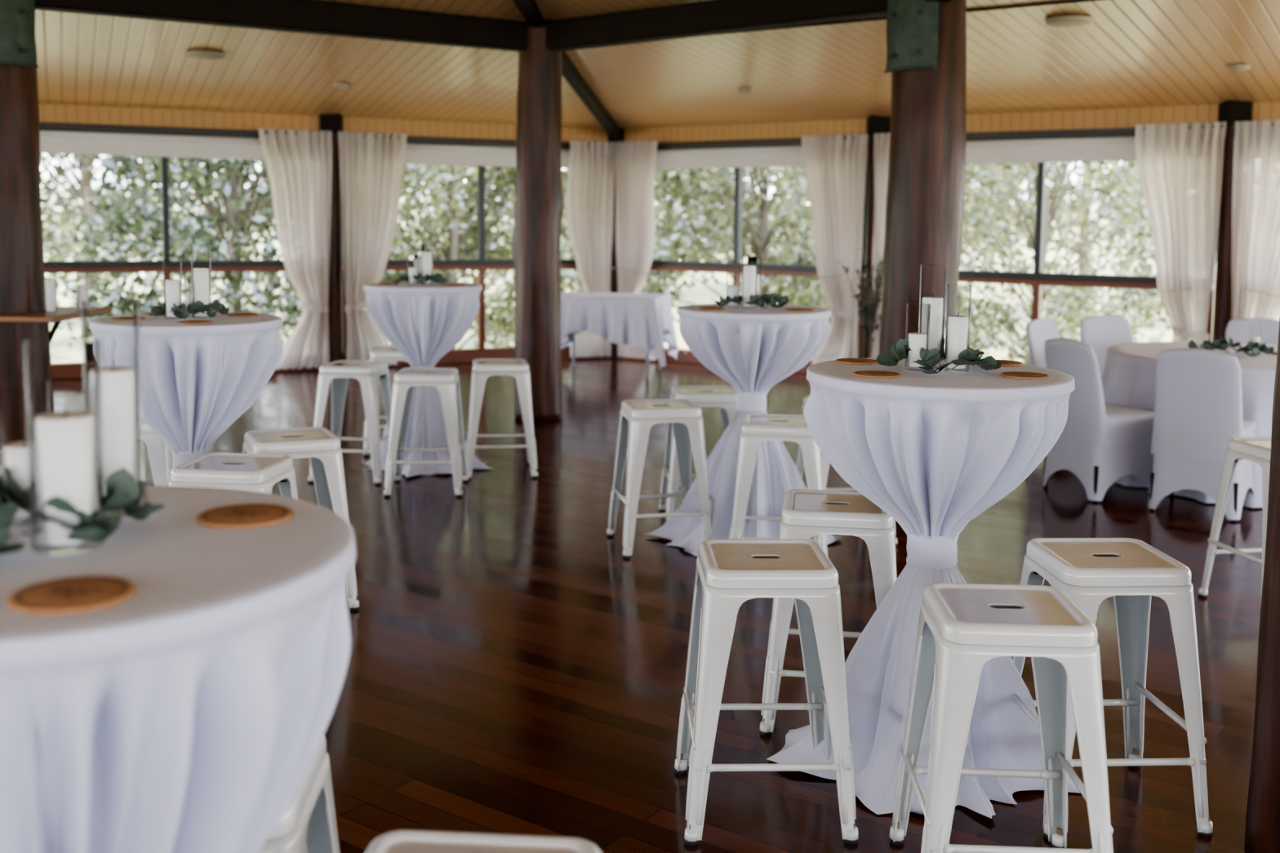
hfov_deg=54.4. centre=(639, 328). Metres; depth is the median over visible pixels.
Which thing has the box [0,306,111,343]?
bar shelf
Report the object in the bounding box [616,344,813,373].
baseboard
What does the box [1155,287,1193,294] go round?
fairy lights
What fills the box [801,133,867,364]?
curtain
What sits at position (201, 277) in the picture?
candle
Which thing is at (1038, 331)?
covered chair
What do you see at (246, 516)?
cork coaster
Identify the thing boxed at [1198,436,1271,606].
bar stool
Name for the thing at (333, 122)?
wall post
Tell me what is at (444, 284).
cork coaster
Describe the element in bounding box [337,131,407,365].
curtain
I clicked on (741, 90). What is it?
recessed light
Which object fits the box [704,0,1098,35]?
trim
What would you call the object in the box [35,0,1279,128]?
ceiling
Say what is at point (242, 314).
cork coaster
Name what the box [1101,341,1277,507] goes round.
tablecloth
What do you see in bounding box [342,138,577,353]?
window
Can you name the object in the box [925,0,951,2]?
ceiling beam
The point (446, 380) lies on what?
bar stool
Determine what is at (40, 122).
curtain rod
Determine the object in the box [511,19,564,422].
log post
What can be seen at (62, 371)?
baseboard
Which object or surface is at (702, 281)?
fairy lights
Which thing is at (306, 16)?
ceiling beam
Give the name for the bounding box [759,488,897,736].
bar stool
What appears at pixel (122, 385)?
candle
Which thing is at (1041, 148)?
window
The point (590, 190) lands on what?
curtain
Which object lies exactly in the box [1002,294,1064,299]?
fairy lights
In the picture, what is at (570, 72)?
rafter
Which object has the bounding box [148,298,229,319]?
eucalyptus sprig
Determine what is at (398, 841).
bar stool
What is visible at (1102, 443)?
covered chair
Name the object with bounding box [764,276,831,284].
fairy lights
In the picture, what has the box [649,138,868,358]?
window
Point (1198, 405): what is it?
covered chair
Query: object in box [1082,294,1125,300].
fairy lights
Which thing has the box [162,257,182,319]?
candle
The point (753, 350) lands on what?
tablecloth
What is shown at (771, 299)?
eucalyptus sprig
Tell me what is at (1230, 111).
wall post
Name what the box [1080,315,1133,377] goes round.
covered chair
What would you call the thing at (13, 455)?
candle
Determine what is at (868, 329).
foliage
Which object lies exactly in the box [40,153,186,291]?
tree
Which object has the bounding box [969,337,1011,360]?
shrub
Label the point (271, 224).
tree
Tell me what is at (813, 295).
tree
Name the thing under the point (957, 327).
candle
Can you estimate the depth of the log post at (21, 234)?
7.29 m
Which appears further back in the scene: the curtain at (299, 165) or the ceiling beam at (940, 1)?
the curtain at (299, 165)
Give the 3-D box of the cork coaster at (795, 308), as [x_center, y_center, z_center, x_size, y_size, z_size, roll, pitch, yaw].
[0.721,-0.085,5.603,0.122,0.007,0.122,0,5,-2]
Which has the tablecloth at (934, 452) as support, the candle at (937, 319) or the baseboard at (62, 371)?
the candle at (937, 319)
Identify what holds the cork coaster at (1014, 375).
on the tablecloth at (934, 452)
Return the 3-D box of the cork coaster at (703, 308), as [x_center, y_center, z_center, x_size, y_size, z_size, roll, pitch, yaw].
[0.321,-0.089,5.603,0.122,0.007,0.122,2,5,10]
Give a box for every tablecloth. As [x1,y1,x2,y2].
[0,485,355,852]
[88,311,283,485]
[361,281,492,477]
[560,291,678,377]
[645,303,842,556]
[767,357,1080,818]
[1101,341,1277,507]
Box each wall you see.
[38,103,608,145]
[624,102,1279,145]
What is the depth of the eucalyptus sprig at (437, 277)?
7.35 m
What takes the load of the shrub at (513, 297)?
on the ground
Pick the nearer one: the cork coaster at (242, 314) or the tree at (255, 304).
the cork coaster at (242, 314)
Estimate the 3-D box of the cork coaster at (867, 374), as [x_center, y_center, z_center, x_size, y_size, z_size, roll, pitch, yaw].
[0.619,0.120,3.252,0.122,0.007,0.122,1,5,5]
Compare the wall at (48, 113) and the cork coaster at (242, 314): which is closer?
the cork coaster at (242, 314)
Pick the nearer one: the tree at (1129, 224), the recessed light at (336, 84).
the recessed light at (336, 84)
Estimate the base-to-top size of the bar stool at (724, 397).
0.660 m
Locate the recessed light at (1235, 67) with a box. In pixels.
[1227,64,1250,71]
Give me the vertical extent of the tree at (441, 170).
11.111 m
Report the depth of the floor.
4.35 m
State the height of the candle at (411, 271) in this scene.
0.180 m
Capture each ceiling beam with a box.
[34,0,528,51]
[545,0,888,51]
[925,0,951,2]
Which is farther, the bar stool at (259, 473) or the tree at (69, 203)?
the tree at (69, 203)
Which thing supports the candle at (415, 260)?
on the tablecloth at (424, 322)
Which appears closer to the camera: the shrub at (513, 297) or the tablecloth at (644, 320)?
the tablecloth at (644, 320)
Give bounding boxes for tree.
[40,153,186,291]
[40,153,255,337]
[40,153,302,360]
[41,208,88,281]
[204,159,495,251]
[212,164,511,338]
[244,163,583,349]
[416,165,752,340]
[431,168,716,293]
[461,175,733,229]
[640,166,858,324]
[656,166,984,317]
[693,169,787,244]
[769,161,1111,271]
[957,160,1171,364]
[966,160,1150,305]
[1093,160,1217,307]
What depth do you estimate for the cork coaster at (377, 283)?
7.37 m
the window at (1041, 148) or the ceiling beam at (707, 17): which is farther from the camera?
the window at (1041, 148)
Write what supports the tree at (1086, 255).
on the ground
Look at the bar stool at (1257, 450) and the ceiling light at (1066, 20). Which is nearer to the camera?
the bar stool at (1257, 450)
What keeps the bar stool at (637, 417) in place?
on the floor
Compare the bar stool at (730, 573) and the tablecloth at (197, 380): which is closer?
the bar stool at (730, 573)
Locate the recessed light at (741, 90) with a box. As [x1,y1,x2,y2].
[738,88,752,93]
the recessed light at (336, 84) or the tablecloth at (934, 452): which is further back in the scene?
the recessed light at (336, 84)
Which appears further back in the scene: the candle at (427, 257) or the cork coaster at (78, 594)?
the candle at (427, 257)
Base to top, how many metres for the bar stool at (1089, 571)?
0.660 m
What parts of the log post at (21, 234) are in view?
post bracket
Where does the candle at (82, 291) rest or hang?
on the bar shelf
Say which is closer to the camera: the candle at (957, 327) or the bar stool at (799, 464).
the candle at (957, 327)
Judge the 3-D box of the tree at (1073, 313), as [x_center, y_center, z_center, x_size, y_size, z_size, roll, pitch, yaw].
[4.891,-0.930,15.580,4.153,5.643,3.688,0,5,-2]
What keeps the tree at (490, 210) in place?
on the ground
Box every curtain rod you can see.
[39,121,608,145]
[657,123,1273,145]
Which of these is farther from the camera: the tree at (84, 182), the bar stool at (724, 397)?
the tree at (84, 182)
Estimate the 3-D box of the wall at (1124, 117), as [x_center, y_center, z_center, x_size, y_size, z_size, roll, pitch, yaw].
[3.519,-1.800,10.843,9.200,0.210,0.063,4,6,35]
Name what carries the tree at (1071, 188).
on the ground
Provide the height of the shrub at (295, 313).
2.202 m
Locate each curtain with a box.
[257,128,332,369]
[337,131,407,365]
[566,140,616,357]
[615,140,657,359]
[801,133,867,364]
[871,133,890,357]
[1134,121,1226,342]
[1231,120,1279,319]
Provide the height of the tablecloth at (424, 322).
1.096 m
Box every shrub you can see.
[275,311,392,346]
[493,288,582,347]
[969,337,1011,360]
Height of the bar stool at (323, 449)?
0.660 m
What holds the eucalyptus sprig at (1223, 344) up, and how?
on the tablecloth at (1128, 379)
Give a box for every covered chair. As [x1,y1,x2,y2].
[1025,318,1060,368]
[1043,337,1154,502]
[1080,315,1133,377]
[1147,347,1257,522]
[1225,317,1279,345]
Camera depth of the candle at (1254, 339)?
7.34 m
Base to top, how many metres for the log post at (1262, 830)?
2.940 m
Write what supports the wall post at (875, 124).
on the floor
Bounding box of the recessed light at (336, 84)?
[333,82,350,87]
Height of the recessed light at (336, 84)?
0.030 m
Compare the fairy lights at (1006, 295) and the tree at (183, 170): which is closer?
the fairy lights at (1006, 295)
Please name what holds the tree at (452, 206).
on the ground
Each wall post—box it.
[320,113,343,362]
[608,128,624,357]
[862,115,890,358]
[1212,99,1253,341]
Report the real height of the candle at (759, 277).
0.235 m
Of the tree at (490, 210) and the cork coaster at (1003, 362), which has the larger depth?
the tree at (490, 210)
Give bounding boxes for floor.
[52,357,1262,852]
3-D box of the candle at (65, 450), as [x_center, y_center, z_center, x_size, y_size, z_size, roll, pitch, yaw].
[-0.686,0.138,1.488,0.084,0.250,0.084,1,5,0]
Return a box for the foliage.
[836,248,882,357]
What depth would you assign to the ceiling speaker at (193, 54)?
9.47 m
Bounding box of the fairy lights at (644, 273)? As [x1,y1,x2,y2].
[644,272,671,279]
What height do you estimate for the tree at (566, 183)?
16.224 m
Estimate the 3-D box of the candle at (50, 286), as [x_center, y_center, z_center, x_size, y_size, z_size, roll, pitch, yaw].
[-3.488,-0.239,7.360,0.072,0.285,0.072,1,5,0]
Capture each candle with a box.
[0,380,50,524]
[23,337,106,555]
[42,263,57,312]
[75,271,88,310]
[80,299,144,518]
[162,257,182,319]
[183,271,201,317]
[191,244,211,318]
[407,253,418,284]
[413,244,425,284]
[420,236,433,284]
[725,267,740,307]
[741,245,757,308]
[746,256,761,306]
[904,302,930,371]
[918,263,946,368]
[943,284,972,373]
[1248,322,1262,353]
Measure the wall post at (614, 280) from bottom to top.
2.560 m
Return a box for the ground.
[40,186,1279,363]
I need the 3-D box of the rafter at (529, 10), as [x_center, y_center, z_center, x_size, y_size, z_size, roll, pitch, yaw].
[-0.892,-2.232,6.699,0.120,0.527,4.883,1,5,4]
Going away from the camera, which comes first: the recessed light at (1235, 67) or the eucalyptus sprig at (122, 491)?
the eucalyptus sprig at (122, 491)
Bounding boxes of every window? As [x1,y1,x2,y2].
[40,125,286,279]
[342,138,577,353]
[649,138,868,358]
[958,130,1217,342]
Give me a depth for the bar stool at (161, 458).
5.06 m
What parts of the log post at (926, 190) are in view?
post bracket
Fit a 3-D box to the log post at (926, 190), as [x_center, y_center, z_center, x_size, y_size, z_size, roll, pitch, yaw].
[1.603,-0.583,7.197,0.525,2.940,0.544,1,5,0]
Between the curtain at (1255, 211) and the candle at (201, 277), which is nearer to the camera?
the candle at (201, 277)
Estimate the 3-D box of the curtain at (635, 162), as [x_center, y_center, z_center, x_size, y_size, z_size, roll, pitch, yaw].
[-0.051,-0.829,13.200,0.575,2.290,0.182,4,6,35]
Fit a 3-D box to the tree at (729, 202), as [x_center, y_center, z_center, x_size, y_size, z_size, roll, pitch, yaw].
[6.833,-7.834,47.524,10.749,15.278,10.767,-2,6,-32]
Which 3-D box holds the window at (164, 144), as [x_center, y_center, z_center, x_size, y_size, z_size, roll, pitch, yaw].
[-4.423,-0.762,11.624,2.877,2.160,0.131,-2,6,-25]
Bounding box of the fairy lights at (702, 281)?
[702,280,738,285]
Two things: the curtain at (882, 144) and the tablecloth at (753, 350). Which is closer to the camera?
the tablecloth at (753, 350)
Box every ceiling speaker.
[185,50,225,58]
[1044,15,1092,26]
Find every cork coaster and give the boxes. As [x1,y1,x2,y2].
[6,576,135,615]
[110,316,145,320]
[177,320,213,324]
[196,503,293,528]
[226,312,258,316]
[377,283,398,284]
[444,284,465,285]
[697,306,724,310]
[786,307,813,311]
[835,358,877,364]
[853,370,900,378]
[995,360,1022,366]
[1000,371,1048,379]
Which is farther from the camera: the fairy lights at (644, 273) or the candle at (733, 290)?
the fairy lights at (644, 273)
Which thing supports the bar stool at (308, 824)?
on the floor
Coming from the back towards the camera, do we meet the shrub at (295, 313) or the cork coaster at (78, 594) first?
the shrub at (295, 313)
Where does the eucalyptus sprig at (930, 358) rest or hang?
on the tablecloth at (934, 452)
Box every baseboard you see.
[51,344,612,379]
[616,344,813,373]
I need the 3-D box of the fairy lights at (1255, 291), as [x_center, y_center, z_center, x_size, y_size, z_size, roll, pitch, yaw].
[4.859,-0.263,9.633,0.173,0.050,0.035,4,6,35]
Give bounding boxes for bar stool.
[142,421,173,485]
[168,452,297,498]
[242,426,359,610]
[257,734,340,852]
[307,360,391,484]
[362,346,412,457]
[364,830,601,852]
[383,367,468,497]
[466,358,537,479]
[606,398,711,559]
[658,386,737,523]
[674,538,858,846]
[729,413,827,555]
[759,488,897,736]
[795,395,897,546]
[888,582,1113,852]
[1010,537,1213,839]
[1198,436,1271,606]
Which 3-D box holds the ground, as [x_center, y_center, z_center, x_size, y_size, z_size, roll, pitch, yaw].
[0.020,-1.938,29.945,140.000,5.262,120.000,1,5,0]
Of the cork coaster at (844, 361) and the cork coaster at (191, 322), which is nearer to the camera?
the cork coaster at (844, 361)
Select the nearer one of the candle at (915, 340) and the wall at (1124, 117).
the candle at (915, 340)
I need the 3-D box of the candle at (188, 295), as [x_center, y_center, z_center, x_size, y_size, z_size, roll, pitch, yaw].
[-1.761,-0.136,4.898,0.064,0.180,0.064,1,5,0]
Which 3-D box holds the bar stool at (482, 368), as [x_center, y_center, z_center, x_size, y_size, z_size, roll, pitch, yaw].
[-0.826,0.522,7.364,0.425,0.660,0.425,0,5,-8]
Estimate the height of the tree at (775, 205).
8.464 m
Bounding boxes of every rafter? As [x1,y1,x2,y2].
[512,0,545,26]
[561,51,620,139]
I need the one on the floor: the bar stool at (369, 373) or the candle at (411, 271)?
the bar stool at (369, 373)
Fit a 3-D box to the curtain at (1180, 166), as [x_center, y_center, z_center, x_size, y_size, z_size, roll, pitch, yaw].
[4.349,-0.514,10.129,0.681,2.290,0.184,4,6,35]
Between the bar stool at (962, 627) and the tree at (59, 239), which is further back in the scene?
the tree at (59, 239)
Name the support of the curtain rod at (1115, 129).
attached to the window at (739, 156)
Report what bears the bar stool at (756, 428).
on the floor
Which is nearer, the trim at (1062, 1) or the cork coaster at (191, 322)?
the cork coaster at (191, 322)
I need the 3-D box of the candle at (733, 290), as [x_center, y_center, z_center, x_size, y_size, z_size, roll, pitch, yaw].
[0.432,-0.190,5.775,0.064,0.180,0.064,1,5,0]
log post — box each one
[0,0,54,444]
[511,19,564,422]
[878,0,966,355]
[1244,315,1279,852]
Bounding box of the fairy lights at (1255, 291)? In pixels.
[1254,290,1279,298]
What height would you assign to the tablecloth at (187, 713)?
1.096 m
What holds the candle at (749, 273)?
on the tablecloth at (753, 350)
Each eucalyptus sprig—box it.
[0,465,164,554]
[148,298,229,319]
[391,271,446,284]
[715,293,791,309]
[875,337,1001,373]
[1188,336,1276,356]
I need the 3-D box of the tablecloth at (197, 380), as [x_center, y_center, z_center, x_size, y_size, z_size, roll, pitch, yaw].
[-1.755,0.507,4.873,0.697,1.096,0.838,1,5,0]
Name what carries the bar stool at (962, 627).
on the floor
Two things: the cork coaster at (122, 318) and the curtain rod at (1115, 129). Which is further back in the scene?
the curtain rod at (1115, 129)

